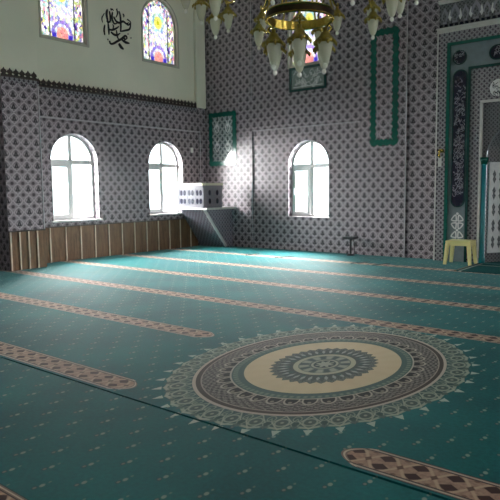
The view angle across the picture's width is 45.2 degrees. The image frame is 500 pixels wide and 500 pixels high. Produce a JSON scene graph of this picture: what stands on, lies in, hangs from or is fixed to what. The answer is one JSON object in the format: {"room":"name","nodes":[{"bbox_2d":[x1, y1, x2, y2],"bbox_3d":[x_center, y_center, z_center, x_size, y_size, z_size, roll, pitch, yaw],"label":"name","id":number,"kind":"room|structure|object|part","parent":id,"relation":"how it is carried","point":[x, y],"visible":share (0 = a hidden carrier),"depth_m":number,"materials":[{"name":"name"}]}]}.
{"room":"mosque","nodes":[
{"label":"mosque","id":0,"kind":"room"},
{"bbox_2d":[34,0,199,244],"bbox_3d":[-6.526,-3.006,8.117,0.340,7.200,16.920,4,7,39],"label":"wall","id":1,"kind":"structure","parent":0,"point":[120,154],"depth_m":12.60,"materials":[{"name":"tile"}]},
{"bbox_2d":[0,67,38,85],"bbox_3d":[-3.935,-2.969,10.260,0.017,0.236,0.701,4,7,39],"label":"trim","id":2,"kind":"structure","parent":1,"relation":"attached to","point":[9,77],"depth_m":10.25,"materials":[{"name":"tile"}]},
{"bbox_2d":[0,0,43,270],"bbox_3d":[-4.142,-3.259,10.396,0.504,7.190,0.700,4,7,39],"label":"wall","id":3,"kind":"structure","parent":1,"relation":"attached to","point":[21,198],"depth_m":10.32,"materials":[{"name":"tile"}]},
{"bbox_2d":[8,229,46,270],"bbox_3d":[-3.894,-0.009,10.554,0.033,0.687,0.700,4,7,39],"label":"trim","id":4,"kind":"structure","parent":3,"relation":"attached to","point":[27,248],"depth_m":10.54,"materials":[{"name":"brown wood"}]},
{"bbox_3d":[-3.900,-0.340,10.522,0.029,0.022,0.700,4,7,39],"label":"cap rail","id":5,"kind":"part","parent":4,"relation":"part of","materials":[{"name":"wood"}]},
{"bbox_2d":[37,86,44,228],"bbox_3d":[-3.710,-1.652,10.664,0.008,2.550,0.018,4,7,39],"label":"trim","id":6,"kind":"structure","parent":4,"relation":"on","point":[37,86],"depth_m":10.66,"materials":[{"name":"tile"}]},
{"bbox_2d":[38,0,88,47],"bbox_3d":[-3.583,-4.688,11.444,0.115,1.434,1.094,4,7,39],"label":"window","id":7,"kind":"structure","parent":1,"relation":"in","point":[66,21],"depth_m":11.54,"materials":[{"name":"multicoloured glass"}]},
{"bbox_2d":[51,134,102,222],"bbox_3d":[-3.510,-1.426,11.893,0.280,1.718,1.180,4,7,39],"label":"window","id":8,"kind":"structure","parent":1,"relation":"in","point":[68,162],"depth_m":11.93,"materials":[{"name":"plastic"}]},
{"bbox_3d":[-3.730,-1.159,11.761,0.070,1.048,0.452,4,7,39],"label":"sash","id":9,"kind":"part","parent":8,"relation":"part of","materials":[{"name":"plastic"}]},
{"bbox_3d":[-3.592,-1.455,11.957,0.060,1.595,0.980,4,7,39],"label":"frame","id":10,"kind":"part","parent":8,"relation":"part of","materials":[{"name":"plastic"}]},
{"bbox_3d":[-3.410,-0.583,11.906,0.050,0.035,1.180,4,7,39],"label":"sill","id":11,"kind":"part","parent":8,"relation":"part of","materials":[{"name":"stone"}]},
{"bbox_2d":[101,8,130,49],"bbox_3d":[-2.754,-4.586,12.409,0.011,0.812,0.770,4,7,39],"label":"calligraphy lettering","id":12,"kind":"object","parent":1,"relation":"attached to","point":[106,12],"visible":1,"depth_m":12.39},
{"bbox_2d":[38,78,196,111],"bbox_3d":[-2.667,-3.215,12.551,0.017,0.236,4.482,4,7,39],"label":"trim","id":13,"kind":"structure","parent":1,"relation":"attached to","point":[58,89],"depth_m":12.36,"materials":[{"name":"tile"}]},
{"bbox_2d":[40,116,198,131],"bbox_3d":[-2.638,-2.639,12.646,0.008,0.020,4.565,4,7,39],"label":"trim","id":14,"kind":"structure","parent":1,"relation":"attached to","point":[40,116],"depth_m":12.44,"materials":[{"name":"tile"}]},
{"bbox_2d":[45,218,197,262],"bbox_3d":[-2.669,-0.258,12.872,0.033,0.687,4.470,4,7,39],"label":"wainscoting","id":15,"kind":"structure","parent":1,"relation":"attached to","point":[70,242],"depth_m":12.66,"materials":[{"name":"brown wood"}]},
{"bbox_3d":[-2.674,-0.589,12.840,0.029,0.022,4.470,4,7,39],"label":"cap rail","id":16,"kind":"part","parent":15,"relation":"part of","materials":[{"name":"tile"}]},
{"bbox_2d":[39,91,204,132],"bbox_3d":[-2.599,-2.925,12.715,0.049,0.575,4.770,4,7,39],"label":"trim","id":17,"kind":"structure","parent":1,"relation":"attached to","point":[56,105],"depth_m":12.49,"materials":[{"name":"tile"}]},
{"bbox_2d":[141,0,178,68],"bbox_3d":[-2.029,-4.875,13.368,0.115,1.484,1.114,4,7,39],"label":"window","id":18,"kind":"structure","parent":1,"relation":"in","point":[159,23],"depth_m":13.42,"materials":[{"name":"multicoloured glass"}]},
{"bbox_2d":[149,142,181,215],"bbox_3d":[-1.981,-1.637,13.784,0.280,1.663,1.140,4,7,39],"label":"window","id":19,"kind":"structure","parent":1,"relation":"in","point":[159,166],"depth_m":13.82,"materials":[{"name":"plastic"}]},
{"bbox_3d":[-2.196,-1.378,13.658,0.070,1.008,0.432,4,7,39],"label":"sash","id":20,"kind":"part","parent":19,"relation":"part of","materials":[{"name":"plastic"}]},
{"bbox_3d":[-1.882,-0.821,13.794,0.050,0.035,1.140,4,7,39],"label":"sill","id":21,"kind":"part","parent":19,"relation":"part of","materials":[{"name":"stone"}]},
{"bbox_2d":[193,0,205,108],"bbox_3d":[-1.210,-5.337,14.210,0.089,3.890,0.320,4,7,39],"label":"trim","id":22,"kind":"structure","parent":1,"relation":"attached to","point":[198,30],"depth_m":14.24,"materials":[{"name":"beige paint"}]},
{"bbox_2d":[200,142,200,178],"bbox_3d":[-1.192,-1.823,14.524,0.008,2.055,0.017,4,7,39],"label":"trim","id":23,"kind":"structure","parent":1,"relation":"attached to","point":[200,142],"depth_m":14.48,"materials":[{"name":"tile"}]},
{"bbox_2d":[198,132,205,182],"bbox_3d":[-1.151,-1.479,14.650,0.049,2.725,0.205,4,7,39],"label":"trim","id":24,"kind":"structure","parent":1,"relation":"attached to","point":[201,136],"depth_m":14.55,"materials":[{"name":"tile"}]},
{"bbox_2d":[251,0,486,258],"bbox_3d":[5.109,-3.313,9.817,15.645,7.200,0.340,4,7,39],"label":"wall","id":25,"kind":"structure","parent":0,"point":[275,225],"depth_m":12.32,"materials":[{"name":"tile"}]},
{"bbox_2d":[209,110,236,165],"bbox_3d":[-0.655,-2.642,14.284,0.871,1.276,0.011,4,7,39],"label":"tile panel","id":26,"kind":"object","parent":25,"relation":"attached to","point":[222,125],"visible":1,"depth_m":14.28,"materials":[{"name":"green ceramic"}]},
{"bbox_2d":[204,0,253,247],"bbox_3d":[-0.529,-3.674,14.095,1.474,7.190,0.029,4,7,39],"label":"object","id":27,"kind":"structure","parent":25,"relation":"attached to","point":[228,58],"depth_m":14.02,"materials":[{"name":"tile"}]},
{"bbox_2d":[250,0,251,98],"bbox_3d":[0.010,-5.320,13.454,0.012,3.780,0.006,4,7,39],"label":"trim","id":28,"kind":"structure","parent":25,"relation":"attached to","point":[250,0],"depth_m":13.49,"materials":[{"name":"tile"}]},
{"bbox_2d":[251,131,252,222],"bbox_3d":[0.056,-1.385,13.852,0.012,2.670,0.006,4,7,39],"label":"trim","id":29,"kind":"structure","parent":25,"relation":"attached to","point":[251,131],"depth_m":13.86,"materials":[{"name":"metal"}]},
{"bbox_2d":[252,85,359,130],"bbox_3d":[1.129,-3.003,12.828,2.765,0.730,0.029,4,7,39],"label":"trim","id":30,"kind":"structure","parent":25,"relation":"attached to","point":[340,105],"depth_m":12.73,"materials":[{"name":"tile"}]},
{"bbox_2d":[287,0,326,68],"bbox_3d":[1.230,-4.658,12.639,1.004,1.544,0.115,4,7,39],"label":"window","id":31,"kind":"structure","parent":25,"relation":"in","point":[313,59],"depth_m":12.70,"materials":[{"name":"multicoloured glass"}]},
{"bbox_2d":[255,121,359,130],"bbox_3d":[1.123,-2.644,12.851,2.765,0.012,0.006,4,7,39],"label":"trim","id":32,"kind":"structure","parent":25,"relation":"attached to","point":[356,121],"depth_m":12.79,"materials":[{"name":"tile"}]},
{"bbox_2d":[289,63,326,92],"bbox_3d":[1.216,-3.638,12.685,0.930,0.510,0.034,4,7,39],"label":"calligraphy","id":33,"kind":"object","parent":25,"relation":"attached to","point":[312,78],"visible":1,"depth_m":12.67,"materials":[{"name":"green ceramic"}]},
{"bbox_3d":[1.223,-3.639,12.694,0.830,0.410,0.011,4,7,39],"label":"panel","id":34,"kind":"part","parent":33,"relation":"part of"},
{"bbox_2d":[292,141,328,216],"bbox_3d":[1.347,-1.549,13.042,1.031,1.636,0.135,4,7,39],"label":"window","id":35,"kind":"structure","parent":25,"relation":"in","point":[310,168],"depth_m":13.10,"materials":[{"name":"plastic"}]},
{"bbox_3d":[1.155,-1.296,13.229,0.430,1.003,0.070,4,7,39],"label":"sash","id":36,"kind":"part","parent":35,"relation":"part of","materials":[{"name":"plastic"}]},
{"bbox_2d":[359,0,408,256],"bbox_3d":[2.584,-3.459,11.602,0.985,7.190,0.029,4,7,39],"label":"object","id":37,"kind":"structure","parent":25,"relation":"attached to","point":[382,168],"depth_m":11.73,"materials":[{"name":"tile"}]},
{"bbox_2d":[370,26,399,146],"bbox_3d":[2.596,-3.142,11.600,0.614,2.244,0.011,4,7,39],"label":"frame","id":38,"kind":"object","parent":25,"relation":"attached to","point":[394,30],"visible":0.98,"depth_m":11.56,"materials":[{"name":"green tile"}]},
{"bbox_2d":[404,0,407,257],"bbox_3d":[2.952,-3.426,11.286,0.015,7.180,0.006,4,7,39],"label":"trim","id":39,"kind":"structure","parent":25,"relation":"attached to","point":[407,0],"depth_m":11.39,"materials":[{"name":"tile"}]},
{"bbox_2d":[433,0,499,263],"bbox_3d":[5.237,-2.062,10.097,3.970,4.677,1.080,4,7,39],"label":"mihrab","id":40,"kind":"object","parent":25,"relation":"attached to","point":[468,33],"visible":0.99,"depth_m":10.64,"materials":[{"name":"tile"}]},
{"bbox_2d":[438,149,443,166],"bbox_3d":[3.455,-1.672,10.885,0.102,0.318,0.163,4,7,39],"label":"wall lamp","id":41,"kind":"object","parent":40,"relation":"attached to","point":[439,150],"visible":1,"depth_m":10.86,"materials":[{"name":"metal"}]},
{"bbox_3d":[4.947,-4.321,9.539,3.950,0.065,0.119,4,7,39],"label":"moulding","id":42,"kind":"part","parent":40,"relation":"part of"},
{"bbox_3d":[4.934,-3.826,9.565,3.970,0.055,0.179,4,7,39],"label":"cornice","id":43,"kind":"part","parent":40,"relation":"part of","materials":[{"name":"grey stone"}]},
{"bbox_3d":[4.981,-1.124,9.858,2.380,2.840,0.129,4,7,39],"label":"moulding","id":44,"kind":"part","parent":40,"relation":"part of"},
{"bbox_3d":[4.524,-0.762,10.750,0.632,1.610,0.019,-3,6,-20],"label":"lattice panel","id":45,"kind":"part","parent":40,"relation":"part of","materials":[{"name":"white ceramic"}]},
{"bbox_3d":[-0.253,1.138,3.504,16.325,0.238,17.600,4,7,39],"label":"floor","id":46,"kind":"structure","parent":0,"visible":0},
{"bbox_2d":[0,358,443,499],"bbox_3d":[-2.902,1.375,0.216,15.625,0.012,8.445,4,7,39],"label":"carpet","id":47,"kind":"object","parent":46,"relation":"on","point":[61,438],"visible":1,"depth_m":3.03,"materials":[{"name":"teal carpet"}]},
{"bbox_2d":[0,245,499,499],"bbox_3d":[2.398,0.651,6.774,15.625,0.012,8.440,4,7,39],"label":"carpet","id":48,"kind":"object","parent":46,"relation":"on","point":[390,372],"visible":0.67,"depth_m":5.19,"materials":[{"name":"teal carpet"}]},
{"bbox_2d":[177,183,235,246],"bbox_3d":[-1.005,-0.814,14.106,0.920,1.503,1.031,4,7,39],"label":"pulpit","id":49,"kind":"object","parent":48,"relation":"on","point":[200,204],"visible":1,"depth_m":13.89,"materials":[{"name":"tile"}]},
{"bbox_3d":[-1.541,-1.224,13.886,0.213,0.380,0.024,4,7,39],"label":"panel","id":50,"kind":"part","parent":49,"relation":"part of","materials":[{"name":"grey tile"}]},
{"bbox_3d":[-1.346,-1.434,13.706,0.760,0.070,0.060,4,7,39],"label":"rail","id":51,"kind":"part","parent":49,"relation":"part of","materials":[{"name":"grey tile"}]},
{"bbox_3d":[-1.343,-1.210,13.728,0.213,0.380,0.024,4,7,39],"label":"panel","id":52,"kind":"part","parent":49,"relation":"part of","materials":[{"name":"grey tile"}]},
{"bbox_3d":[-1.341,-0.994,13.750,0.760,0.055,0.060,4,7,39],"label":"balustrade","id":53,"kind":"part","parent":49,"relation":"part of","materials":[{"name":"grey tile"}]},
{"bbox_3d":[-1.347,-1.496,13.700,0.800,0.055,0.090,4,7,39],"label":"handrail","id":54,"kind":"part","parent":49,"relation":"part of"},
{"bbox_3d":[-1.146,-1.197,13.570,0.213,0.380,0.024,4,7,39],"label":"panel","id":55,"kind":"part","parent":49,"relation":"part of","materials":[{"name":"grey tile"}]},
{"bbox_3d":[-1.042,-1.198,13.497,0.028,0.505,0.051,4,7,39],"label":"post","id":56,"kind":"part","parent":49,"relation":"part of","materials":[{"name":"grey tile"}]},
{"bbox_3d":[-0.848,-1.441,13.719,0.060,0.070,0.555,4,7,39],"label":"rail","id":57,"kind":"part","parent":49,"relation":"part of","materials":[{"name":"grey tile"}]},
{"bbox_3d":[-0.845,-1.218,13.741,0.024,0.380,0.515,4,7,39],"label":"panel","id":58,"kind":"part","parent":49,"relation":"part of","materials":[{"name":"white wood"}]},
{"bbox_3d":[-0.843,-1.001,13.763,0.060,0.055,0.555,4,7,39],"label":"balustrade","id":59,"kind":"part","parent":49,"relation":"part of","materials":[{"name":"grey tile"}]},
{"bbox_3d":[-0.849,-1.504,13.712,0.090,0.055,0.595,4,7,39],"label":"handrail","id":60,"kind":"part","parent":49,"relation":"part of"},
{"bbox_3d":[-0.796,-0.500,13.845,0.063,0.913,0.767,4,7,39],"label":"edge moulding","id":61,"kind":"part","parent":49,"relation":"part of","materials":[{"name":"stone"}]},
{"bbox_2d":[343,236,358,255],"bbox_3d":[2.033,-0.081,12.131,0.256,0.375,0.217,4,7,39],"label":"stand","id":62,"kind":"object","parent":48,"relation":"on","point":[351,238],"visible":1,"depth_m":12.10,"materials":[{"name":"black paint"}]},
{"bbox_2d":[443,239,476,265],"bbox_3d":[3.705,0.036,10.560,0.481,0.420,0.431,3,7,35],"label":"plastic stool","id":63,"kind":"object","parent":48,"relation":"on","point":[451,243],"visible":0.99,"depth_m":10.49,"materials":[{"name":"yellow plastic"}]},
{"bbox_3d":[3.452,0.058,10.534,0.096,0.388,0.097,3,7,35],"label":"leg","id":64,"kind":"part","parent":63,"relation":"part of","materials":[{"name":"beige plastic"}]},
{"bbox_3d":[3.643,0.028,10.807,0.096,0.388,0.097,3,7,35],"label":"leg","id":65,"kind":"part","parent":63,"relation":"part of","materials":[{"name":"beige plastic"}]},
{"bbox_3d":[3.703,-0.155,10.540,0.430,0.035,0.380,3,7,35],"label":"seat","id":66,"kind":"part","parent":63,"relation":"part of","materials":[{"name":"beige plastic"}]},
{"bbox_3d":[3.768,0.076,10.316,0.096,0.388,0.097,3,7,35],"label":"leg","id":67,"kind":"part","parent":63,"relation":"part of","materials":[{"name":"beige plastic"}]},
{"bbox_3d":[3.959,0.046,10.588,0.096,0.388,0.097,3,7,35],"label":"leg","id":68,"kind":"part","parent":63,"relation":"part of","materials":[{"name":"beige plastic"}]},
{"bbox_2d":[454,263,499,273],"bbox_3d":[4.528,0.347,9.419,2.260,0.012,1.110,4,7,39],"label":"rug","id":69,"kind":"object","parent":48,"relation":"on","point":[478,267],"visible":1,"depth_m":9.84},
{"bbox_3d":[-0.339,-6.255,2.758,16.325,0.200,17.600,4,7,39],"label":"ceiling","id":70,"kind":"structure","parent":0,"visible":0},
{"bbox_2d":[181,0,236,39],"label":"chandelier","id":71,"kind":"object","parent":70,"relation":"hanging from","point":[215,19],"depth_m":4.89,"materials":[{"name":"white glass"}]},
{"bbox_3d":[-0.503,-1.948,4.688,0.090,0.132,0.090,4,7,39],"label":"lamp glass","id":72,"kind":"part","parent":71,"relation":"part of","materials":[{"name":"white glass"}]},
{"bbox_3d":[-0.408,-1.983,5.019,0.090,0.132,0.090,4,7,39],"label":"lamp glass","id":73,"kind":"part","parent":71,"relation":"part of","materials":[{"name":"white glass"}]},
{"bbox_3d":[-0.250,-1.754,4.329,0.090,0.132,0.090,4,7,39],"label":"lamp glass","id":74,"kind":"part","parent":71,"relation":"part of","materials":[{"name":"white glass"}]},
{"bbox_3d":[-0.280,-1.808,4.861,0.090,0.132,0.090,4,7,39],"label":"lamp glass","id":75,"kind":"part","parent":71,"relation":"part of","materials":[{"name":"white glass"}]},
{"bbox_3d":[-0.193,-2.013,5.287,0.090,0.132,0.090,4,7,39],"label":"lamp glass","id":76,"kind":"part","parent":71,"relation":"part of","materials":[{"name":"white glass"}]},
{"bbox_2d":[250,0,344,77],"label":"chandelier","id":77,"kind":"object","parent":70,"relation":"hanging from","point":[299,23],"depth_m":4.53,"materials":[{"name":"gold metal"}]},
{"bbox_3d":[0.076,-1.852,5.258,0.090,0.132,0.090,4,7,39],"label":"lamp glass","id":78,"kind":"part","parent":77,"relation":"part of","materials":[{"name":"white glass"}]},
{"bbox_3d":[0.109,-2.033,5.454,0.090,0.132,0.090,4,7,39],"label":"lamp glass","id":79,"kind":"part","parent":77,"relation":"part of","materials":[{"name":"white glass"}]},
{"bbox_3d":[0.223,-2.256,5.062,0.020,0.262,0.833,-3,6,-18],"label":"arm","id":80,"kind":"part","parent":77,"relation":"part of","materials":[{"name":"gold metal"}]},
{"bbox_3d":[0.165,-2.125,5.144,0.054,0.303,0.266,-6,8,-43],"label":"arm","id":81,"kind":"part","parent":77,"relation":"part of","materials":[{"name":"gold metal"}]},
{"bbox_3d":[0.149,-1.707,4.529,0.082,0.117,0.020,-3,6,-25],"label":"arm","id":82,"kind":"part","parent":77,"relation":"part of","materials":[{"name":"gold metal"}]},
{"bbox_3d":[0.180,-1.492,4.564,0.110,0.161,0.110,4,7,39],"label":"lamp glass","id":83,"kind":"part","parent":77,"relation":"part of","materials":[{"name":"white glass"}]},
{"bbox_3d":[0.199,-1.515,4.788,0.110,0.161,0.110,4,7,39],"label":"lamp glass","id":84,"kind":"part","parent":77,"relation":"part of","materials":[{"name":"white glass"}]},
{"bbox_3d":[0.360,-1.695,4.383,0.019,0.116,0.082,0,6,5],"label":"arm","id":85,"kind":"part","parent":77,"relation":"part of","materials":[{"name":"gold metal"}]},
{"bbox_3d":[0.365,-1.482,4.437,0.110,0.161,0.110,4,7,39],"label":"lamp glass","id":86,"kind":"part","parent":77,"relation":"part of","materials":[{"name":"white glass"}]},
{"bbox_3d":[0.403,-1.527,4.883,0.110,0.161,0.110,4,7,39],"label":"lamp glass","id":87,"kind":"part","parent":77,"relation":"part of","materials":[{"name":"white glass"}]},
{"bbox_3d":[0.611,-1.861,5.288,0.090,0.132,0.090,4,7,39],"label":"lamp glass","id":88,"kind":"part","parent":77,"relation":"part of","materials":[{"name":"white glass"}]},
{"bbox_3d":[0.587,-1.516,4.755,0.110,0.161,0.110,4,7,39],"label":"lamp glass","id":89,"kind":"part","parent":77,"relation":"part of","materials":[{"name":"white glass"}]},
{"bbox_3d":[0.569,-1.494,4.532,0.110,0.161,0.110,4,7,39],"label":"lamp glass","id":90,"kind":"part","parent":77,"relation":"part of","materials":[{"name":"white glass"}]},
{"bbox_2d":[363,0,381,39],"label":"chandelier","id":91,"kind":"object","parent":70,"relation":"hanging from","point":[372,18],"depth_m":4.91,"materials":[{"name":"white glass"}]},
{"bbox_3d":[0.593,-1.709,4.492,0.083,0.117,0.020,3,7,35],"label":"arm","id":92,"kind":"part","parent":91,"relation":"part of","materials":[{"name":"gold metal"}]},
{"bbox_3d":[0.784,-2.035,5.397,0.090,0.132,0.090,4,7,39],"label":"lamp glass","id":93,"kind":"part","parent":91,"relation":"part of","materials":[{"name":"white glass"}]},
{"bbox_3d":[1.011,-1.830,4.933,0.090,0.132,0.090,4,7,39],"label":"lamp glass","id":94,"kind":"part","parent":91,"relation":"part of","materials":[{"name":"white glass"}]},
{"bbox_3d":[1.042,-1.776,4.401,0.090,0.132,0.090,4,7,39],"label":"lamp glass","id":95,"kind":"part","parent":91,"relation":"part of","materials":[{"name":"white glass"}]},
{"bbox_3d":[1.222,-1.988,4.883,0.090,0.132,0.090,4,7,39],"label":"lamp glass","id":96,"kind":"part","parent":91,"relation":"part of","materials":[{"name":"white glass"}]}
]}

